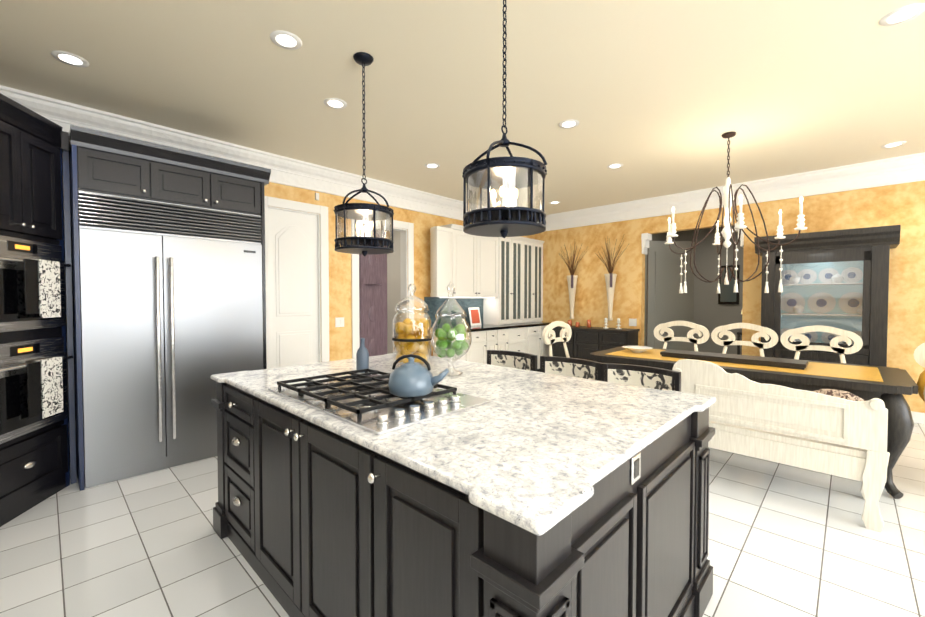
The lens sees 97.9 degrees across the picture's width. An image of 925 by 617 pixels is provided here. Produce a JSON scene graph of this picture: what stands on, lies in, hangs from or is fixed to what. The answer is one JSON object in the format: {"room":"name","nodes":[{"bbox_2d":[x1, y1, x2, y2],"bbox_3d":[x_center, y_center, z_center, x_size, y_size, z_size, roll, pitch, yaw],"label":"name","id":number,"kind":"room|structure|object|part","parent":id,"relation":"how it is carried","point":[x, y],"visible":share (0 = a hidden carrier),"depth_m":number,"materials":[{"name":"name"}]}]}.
{"room":"kitchen","nodes":[
{"label":"kitchen","id":0,"kind":"room"},
{"bbox_2d":[362,226,400,353],"bbox_3d":[-2.067,-0.306,6.589,2.600,3.020,2.760,1,2,44],"label":"door frame","id":1,"kind":"structure","parent":0,"point":[393,282],"depth_m":7.56,"materials":[{"name":"white wood"}]},
{"bbox_2d":[264,182,526,360],"bbox_3d":[-1.398,-0.224,5.302,0.150,2.920,7.870,1,2,44],"label":"wall","id":2,"kind":"structure","parent":0,"point":[340,305],"depth_m":5.10,"materials":[{"name":"yellow paint"}]},
{"bbox_2d":[0,85,486,220],"bbox_3d":[-1.293,-1.544,5.182,0.125,0.275,7.290,1,2,44],"label":"crown molding","id":3,"kind":"structure","parent":2,"relation":"attached to","point":[287,171],"depth_m":4.21,"materials":[{"name":"white"}]},
{"bbox_2d":[265,196,413,368],"bbox_3d":[-1.522,-0.001,5.183,0.240,2.480,2.140,1,2,44],"label":"door frame","id":4,"kind":"structure","parent":2,"relation":"attached to","point":[293,283],"depth_m":4.81,"materials":[{"name":"white wood"}]},
{"bbox_3d":[-1.224,0.075,5.495,0.240,2.300,0.500,1,2,44],"label":"dark door jamb","id":5,"kind":"part","parent":4,"relation":"part of","materials":[{"name":"wood"}]},
{"bbox_2d":[335,317,343,326],"bbox_3d":[-1.538,0.172,5.049,0.011,0.120,0.120,1,2,44],"label":"switch plate","id":6,"kind":"object","parent":2,"relation":"attached to","point":[339,321],"depth_m":5.04,"materials":[{"name":"white plastic"}]},
{"bbox_2d":[428,224,455,299],"bbox_3d":[-0.359,-0.707,6.007,0.346,1.070,0.364,1,2,44],"label":"upper cabinet","id":7,"kind":"object","parent":2,"relation":"attached to","point":[442,238],"depth_m":5.87,"materials":[{"name":"white wood"}]},
{"bbox_2d":[452,225,479,299],"bbox_3d":[-0.067,-0.714,6.312,0.346,1.070,0.609,1,2,44],"label":"upper cabinet","id":8,"kind":"object","parent":2,"relation":"attached to","point":[467,245],"depth_m":6.22,"materials":[{"name":"white wood"}]},
{"bbox_2d":[480,236,495,299],"bbox_3d":[0.267,-0.723,6.658,0.346,1.070,0.609,1,2,44],"label":"upper cabinet","id":9,"kind":"object","parent":2,"relation":"attached to","point":[487,244],"depth_m":6.58,"materials":[{"name":"white wood"}]},
{"bbox_2d":[0,423,924,616],"bbox_3d":[1.738,1.269,4.993,13.850,0.050,11.720,1,2,44],"label":"floor","id":10,"kind":"structure","parent":0,"point":[784,540],"depth_m":2.19,"materials":[{"name":"tile"}]},
{"bbox_2d":[0,93,76,526],"bbox_3d":[-3.090,0.020,2.701,0.698,2.560,1.227,0,1,-12],"label":"tall cabinet","id":11,"kind":"object","parent":10,"relation":"on","point":[37,434],"visible":1,"depth_m":2.61,"materials":[{"name":"black wood"}]},
{"bbox_2d":[69,125,270,490],"bbox_3d":[-2.484,0.000,3.521,0.754,2.560,1.330,1,2,44],"label":"fridge","id":12,"kind":"object","parent":10,"relation":"on","point":[168,278],"visible":1,"depth_m":3.15,"materials":[{"name":"silver metal"}]},
{"bbox_2d":[433,332,463,360],"bbox_3d":[-0.291,0.780,5.934,0.596,0.880,0.300,1,2,44],"label":"base cabinet","id":13,"kind":"object","parent":10,"relation":"on","point":[434,354],"depth_m":5.82,"materials":[{"name":"white wood"}]},
{"bbox_2d":[211,377,715,616],"bbox_3d":[-0.165,0.870,2.110,2.264,0.891,1.464,1,2,44],"label":"kitchen island","id":14,"kind":"object","parent":10,"relation":"on","point":[346,488],"depth_m":1.34,"materials":[{"name":"black wood"}]},
{"bbox_2d":[211,353,715,532],"bbox_3d":[-0.161,0.408,2.102,2.270,0.028,1.452,1,2,44],"label":"island countertop","id":15,"kind":"structure","parent":14,"relation":"on","point":[528,447],"depth_m":1.45,"materials":[{"name":"white stone"}]},
{"bbox_2d":[356,338,368,372],"bbox_3d":[-0.607,0.283,2.450,0.076,0.205,0.076,1,2,44],"label":"bottle vase","id":16,"kind":"object","parent":15,"relation":"on","point":[362,357],"visible":0.85,"depth_m":2.42,"materials":[{"name":"blue ceramic"}]},
{"bbox_2d":[268,368,490,434],"bbox_3d":[-0.411,0.379,1.841,0.930,0.042,0.570,1,2,44],"label":"cooktop","id":17,"kind":"object","parent":15,"relation":"in","point":[363,402],"depth_m":1.66,"materials":[{"name":"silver metal"}]},
{"bbox_2d":[388,354,448,396],"bbox_3d":[-0.202,0.278,1.700,0.238,0.166,0.194,1,2,44],"label":"kettle","id":18,"kind":"object","parent":17,"relation":"on","point":[410,378],"visible":1,"depth_m":1.65,"materials":[{"name":"blue metal"}]},
{"bbox_2d":[392,283,430,366],"bbox_3d":[-0.336,0.104,2.685,0.264,0.550,0.264,1,2,44],"label":"jar","id":19,"kind":"object","parent":15,"relation":"on","point":[413,337],"visible":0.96,"depth_m":2.61,"materials":[{"name":"clear glass"}]},
{"bbox_2d":[430,281,471,375],"bbox_3d":[-0.069,0.112,2.386,0.250,0.550,0.250,1,2,44],"label":"jar","id":20,"kind":"object","parent":15,"relation":"on","point":[458,346],"visible":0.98,"depth_m":2.34,"materials":[{"name":"clear glass"}]},
{"bbox_2d":[464,328,491,363],"bbox_3d":[0.003,0.773,6.226,0.616,0.880,0.529,1,2,44],"label":"base cabinet","id":21,"kind":"object","parent":10,"relation":"on","point":[482,340],"depth_m":6.05,"materials":[{"name":"white wood"}]},
{"bbox_2d":[433,320,551,331],"bbox_3d":[0.550,0.299,6.776,0.626,0.040,2.756,1,2,44],"label":"countertop","id":22,"kind":"structure","parent":21,"relation":"on","point":[473,327],"depth_m":6.65,"materials":[{"name":"stone"}]},
{"bbox_2d":[524,240,542,323],"bbox_3d":[1.161,-0.481,7.580,0.366,1.479,0.722,1,2,44],"label":"upper cabinet","id":23,"kind":"object","parent":22,"relation":"on","point":[533,252],"depth_m":7.47,"materials":[{"name":"white wood"}]},
{"bbox_2d":[492,328,499,349],"bbox_3d":[0.236,0.767,6.468,0.616,0.880,0.398,1,2,44],"label":"base cabinet","id":24,"kind":"object","parent":10,"relation":"on","point":[495,331],"depth_m":6.31,"materials":[{"name":"white wood"}]},
{"bbox_2d":[480,237,523,323],"bbox_3d":[0.713,-0.470,7.114,0.366,1.479,0.786,1,2,44],"label":"upper cabinet","id":25,"kind":"object","parent":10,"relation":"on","point":[497,282],"depth_m":6.95,"materials":[{"name":"white wood"}]},
{"bbox_2d":[500,328,507,350],"bbox_3d":[0.401,0.763,6.639,0.616,0.880,0.334,1,2,44],"label":"base cabinet","id":26,"kind":"object","parent":10,"relation":"on","point":[503,331],"depth_m":6.47,"materials":[{"name":"white wood"}]},
{"bbox_2d":[487,350,536,370],"bbox_3d":[0.258,0.817,2.988,0.458,0.952,0.476,1,2,44],"label":"stool","id":27,"kind":"object","parent":10,"relation":"on","point":[518,360],"visible":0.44,"depth_m":3.13,"materials":[{"name":"beige fabric"}]},
{"bbox_2d":[508,324,531,353],"bbox_3d":[0.704,0.755,6.954,0.616,0.880,0.668,1,2,44],"label":"base cabinet","id":28,"kind":"object","parent":10,"relation":"on","point":[519,339],"depth_m":6.81,"materials":[{"name":"white wood"}]},
{"bbox_2d":[532,324,543,371],"bbox_3d":[1.055,0.746,7.319,0.616,0.880,0.474,1,2,44],"label":"base cabinet","id":29,"kind":"object","parent":10,"relation":"on","point":[537,329],"depth_m":7.19,"materials":[{"name":"white wood"}]},
{"bbox_2d":[544,324,549,355],"bbox_3d":[1.316,0.739,7.590,0.616,0.880,0.535,1,2,44],"label":"base cabinet","id":30,"kind":"object","parent":10,"relation":"on","point":[546,347],"depth_m":7.38,"materials":[{"name":"white wood"}]},
{"bbox_2d":[542,321,571,357],"bbox_3d":[1.344,0.704,4.900,0.498,1.091,0.640,1,2,44],"label":"head chair","id":31,"kind":"object","parent":10,"relation":"on","point":[548,331],"visible":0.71,"depth_m":4.99,"materials":[{"name":"beige wood"}]},
{"bbox_2d":[540,356,601,380],"bbox_3d":[0.618,0.825,2.642,0.458,0.952,0.476,1,2,44],"label":"stool","id":32,"kind":"object","parent":10,"relation":"on","point":[578,368],"visible":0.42,"depth_m":2.79,"materials":[{"name":"beige fabric"}]},
{"bbox_2d":[551,318,639,360],"bbox_3d":[2.178,0.675,6.785,1.380,1.048,0.498,1,2,44],"label":"sideboard","id":33,"kind":"object","parent":10,"relation":"on","point":[583,342],"visible":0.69,"depth_m":6.61,"materials":[{"name":"black wood"}]},
{"bbox_2d":[601,363,680,391],"bbox_3d":[0.950,0.833,2.323,0.458,0.952,0.476,1,2,44],"label":"stool","id":34,"kind":"object","parent":10,"relation":"on","point":[648,377],"visible":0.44,"depth_m":2.46,"materials":[{"name":"beige fabric"}]},
{"bbox_2d":[654,321,709,350],"bbox_3d":[2.614,0.702,4.960,0.640,1.091,0.498,1,2,44],"label":"chair","id":35,"kind":"object","parent":10,"relation":"on","point":[662,328],"visible":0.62,"depth_m":5.07,"materials":[{"name":"beige wood"}]},
{"bbox_2d":[646,241,741,354],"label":"door","id":36,"kind":"structure","parent":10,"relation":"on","point":[667,301],"depth_m":6.59,"materials":[{"name":"grey wood"}]},
{"bbox_2d":[711,323,778,356],"bbox_3d":[3.090,0.714,4.503,0.640,1.091,0.498,1,2,44],"label":"chair","id":37,"kind":"object","parent":10,"relation":"on","point":[765,332],"visible":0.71,"depth_m":4.61,"materials":[{"name":"beige wood"}]},
{"bbox_2d":[589,346,917,498],"bbox_3d":[2.506,0.854,3.834,2.350,0.840,1.072,1,2,44],"label":"dining table","id":38,"kind":"object","parent":10,"relation":"on","point":[889,387],"visible":0.79,"depth_m":3.16,"materials":[{"name":"brown wood"}]},
{"bbox_2d":[672,359,889,531],"bbox_3d":[2.218,0.842,2.921,1.183,0.905,0.544,1,2,44],"label":"bench","id":39,"kind":"object","parent":10,"relation":"on","point":[840,433],"visible":0.83,"depth_m":2.61,"materials":[{"name":"white wood"}]},
{"bbox_2d":[780,325,862,362],"bbox_3d":[3.566,0.725,4.045,0.640,1.091,0.498,1,2,44],"label":"chair","id":40,"kind":"object","parent":10,"relation":"on","point":[834,346],"visible":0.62,"depth_m":4.15,"materials":[{"name":"beige wood"}]},
{"bbox_2d":[754,225,900,366],"bbox_3d":[4.223,0.189,4.759,1.220,2.120,0.565,1,2,44],"label":"china cabinet","id":41,"kind":"object","parent":10,"relation":"on","point":[839,279],"visible":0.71,"depth_m":4.68,"materials":[{"name":"black wood"}]},
{"bbox_2d":[914,343,924,401],"bbox_3d":[3.633,0.755,2.829,0.498,1.091,0.640,-1,2,-41],"label":"head chair","id":42,"kind":"object","parent":10,"relation":"on","point":[919,354],"visible":0.98,"depth_m":3.15,"materials":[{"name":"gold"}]},
{"bbox_2d":[0,0,924,214],"bbox_3d":[1.971,-1.654,2.025,9.500,0.100,7.870,1,2,44],"label":"ceiling","id":43,"kind":"structure","parent":0,"point":[656,98],"depth_m":2.88,"materials":[{"name":"beige paint"}]},
{"bbox_2d":[51,51,88,66],"bbox_3d":[-2.542,-1.615,2.614,0.178,0.006,0.178,0,1,-1],"label":"recessed light","id":44,"kind":"object","parent":43,"relation":"in","point":[68,58],"depth_m":2.61,"materials":[{"name":"white glass"}]},
{"bbox_2d":[270,30,301,49],"bbox_3d":[-1.060,-1.611,2.423,0.178,0.006,0.178,0,1,-1],"label":"recessed light","id":45,"kind":"object","parent":43,"relation":"in","point":[285,40],"depth_m":2.42,"materials":[{"name":"white glass"}]},
{"bbox_2d":[324,98,346,108],"bbox_3d":[-1.012,-1.630,3.209,0.178,0.006,0.178,-1,2,-37],"label":"recessed light","id":46,"kind":"object","parent":43,"relation":"in","point":[335,103],"depth_m":3.20,"materials":[{"name":"white"}]},
{"bbox_2d":[334,52,393,256],"bbox_3d":[-0.639,-0.977,2.617,0.384,1.278,0.382,1,2,44],"label":"pendant lantern","id":47,"kind":"object","parent":43,"relation":"hanging from","point":[359,243],"visible":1,"depth_m":2.57,"materials":[{"name":"brown metal"}]},
{"bbox_2d":[424,163,439,168],"bbox_3d":[-0.355,-1.667,4.714,0.178,0.006,0.178,1,2,35],"label":"recessed light","id":48,"kind":"object","parent":43,"relation":"in","point":[430,165],"depth_m":4.69,"materials":[{"name":"white"}]},
{"bbox_2d":[462,0,546,237],"bbox_3d":[0.190,-0.958,1.820,0.384,1.278,0.382,1,2,44],"label":"pendant lantern","id":49,"kind":"object","parent":43,"relation":"hanging from","point":[504,219],"visible":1,"depth_m":1.76,"materials":[{"name":"brown metal"}]},
{"bbox_2d":[559,120,578,128],"bbox_3d":[0.947,-1.639,3.586,0.178,0.006,0.178,1,2,35],"label":"recessed light","id":50,"kind":"object","parent":43,"relation":"in","point":[566,124],"depth_m":3.59,"materials":[{"name":"white glass"}]},
{"bbox_2d":[607,163,622,168],"bbox_3d":[1.788,-1.667,4.720,0.178,0.006,0.178,1,2,35],"label":"recessed light","id":51,"kind":"object","parent":43,"relation":"in","point":[617,165],"depth_m":4.72,"materials":[{"name":"white"}]},
{"bbox_2d":[664,132,806,292],"bbox_3d":[2.513,-0.895,3.819,1.171,1.495,1.125,1,2,44],"label":"chandelier","id":52,"kind":"object","parent":43,"relation":"hanging from","point":[728,199],"visible":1,"depth_m":3.79,"materials":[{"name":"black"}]},
{"bbox_2d":[881,141,905,147],"bbox_3d":[4.347,-1.651,4.063,0.178,0.006,0.178,0,1,-1],"label":"recessed light","id":53,"kind":"object","parent":43,"relation":"in","point":[894,144],"depth_m":4.05,"materials":[{"name":"white glass"}]},
{"bbox_2d":[879,3,924,25],"bbox_3d":[2.409,-1.605,2.208,0.178,0.006,0.178,0,1,17],"label":"recessed light","id":54,"kind":"object","parent":43,"relation":"in","point":[906,13],"depth_m":2.20,"materials":[{"name":"white glass"}]},
{"bbox_2d":[644,226,743,354],"bbox_3d":[4.619,-0.321,7.192,3.000,3.020,3.200,1,2,44],"label":"door frame","id":55,"kind":"structure","parent":0,"point":[711,314],"depth_m":8.55,"materials":[{"name":"grey wood"}]},
{"bbox_2d":[527,181,924,412],"bbox_3d":[4.701,-0.212,4.791,9.350,2.920,0.150,1,2,44],"label":"wall","id":56,"kind":"structure","parent":0,"point":[903,205],"depth_m":5.43,"materials":[{"name":"yellow paint"}]},
{"bbox_2d":[559,242,586,318],"bbox_3d":[1.980,-0.514,7.131,0.545,1.409,0.232,1,2,44],"label":"vase","id":57,"kind":"object","parent":56,"relation":"attached to","point":[572,280],"visible":1,"depth_m":7.13,"materials":[{"name":"beige ceramic"}]},
{"bbox_2d":[595,236,626,320],"bbox_3d":[2.473,-0.500,6.650,0.560,1.405,0.242,1,2,44],"label":"vase","id":58,"kind":"object","parent":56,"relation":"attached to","point":[610,278],"visible":1,"depth_m":6.65,"materials":[{"name":"beige ceramic"}]},
{"bbox_2d":[629,319,636,325],"bbox_3d":[2.768,0.225,6.551,0.120,0.120,0.007,1,2,44],"label":"switch plate","id":59,"kind":"object","parent":56,"relation":"attached to","point":[632,322],"depth_m":6.54,"materials":[{"name":"white plastic"}]},
{"bbox_2d":[641,233,648,254],"bbox_3d":[2.339,-0.005,6.958,1.650,2.400,0.030,1,2,44],"label":"door frame","id":60,"kind":"structure","parent":56,"relation":"attached to","point":[644,236],"depth_m":6.40,"materials":[{"name":"white wood"}]},
{"bbox_2d":[537,152,924,230],"bbox_3d":[4.552,-1.533,4.712,9.200,0.275,0.125,1,2,44],"label":"crown molding","id":61,"kind":"structure","parent":56,"relation":"attached to","point":[907,168],"depth_m":5.24,"materials":[{"name":"white"}]}
]}

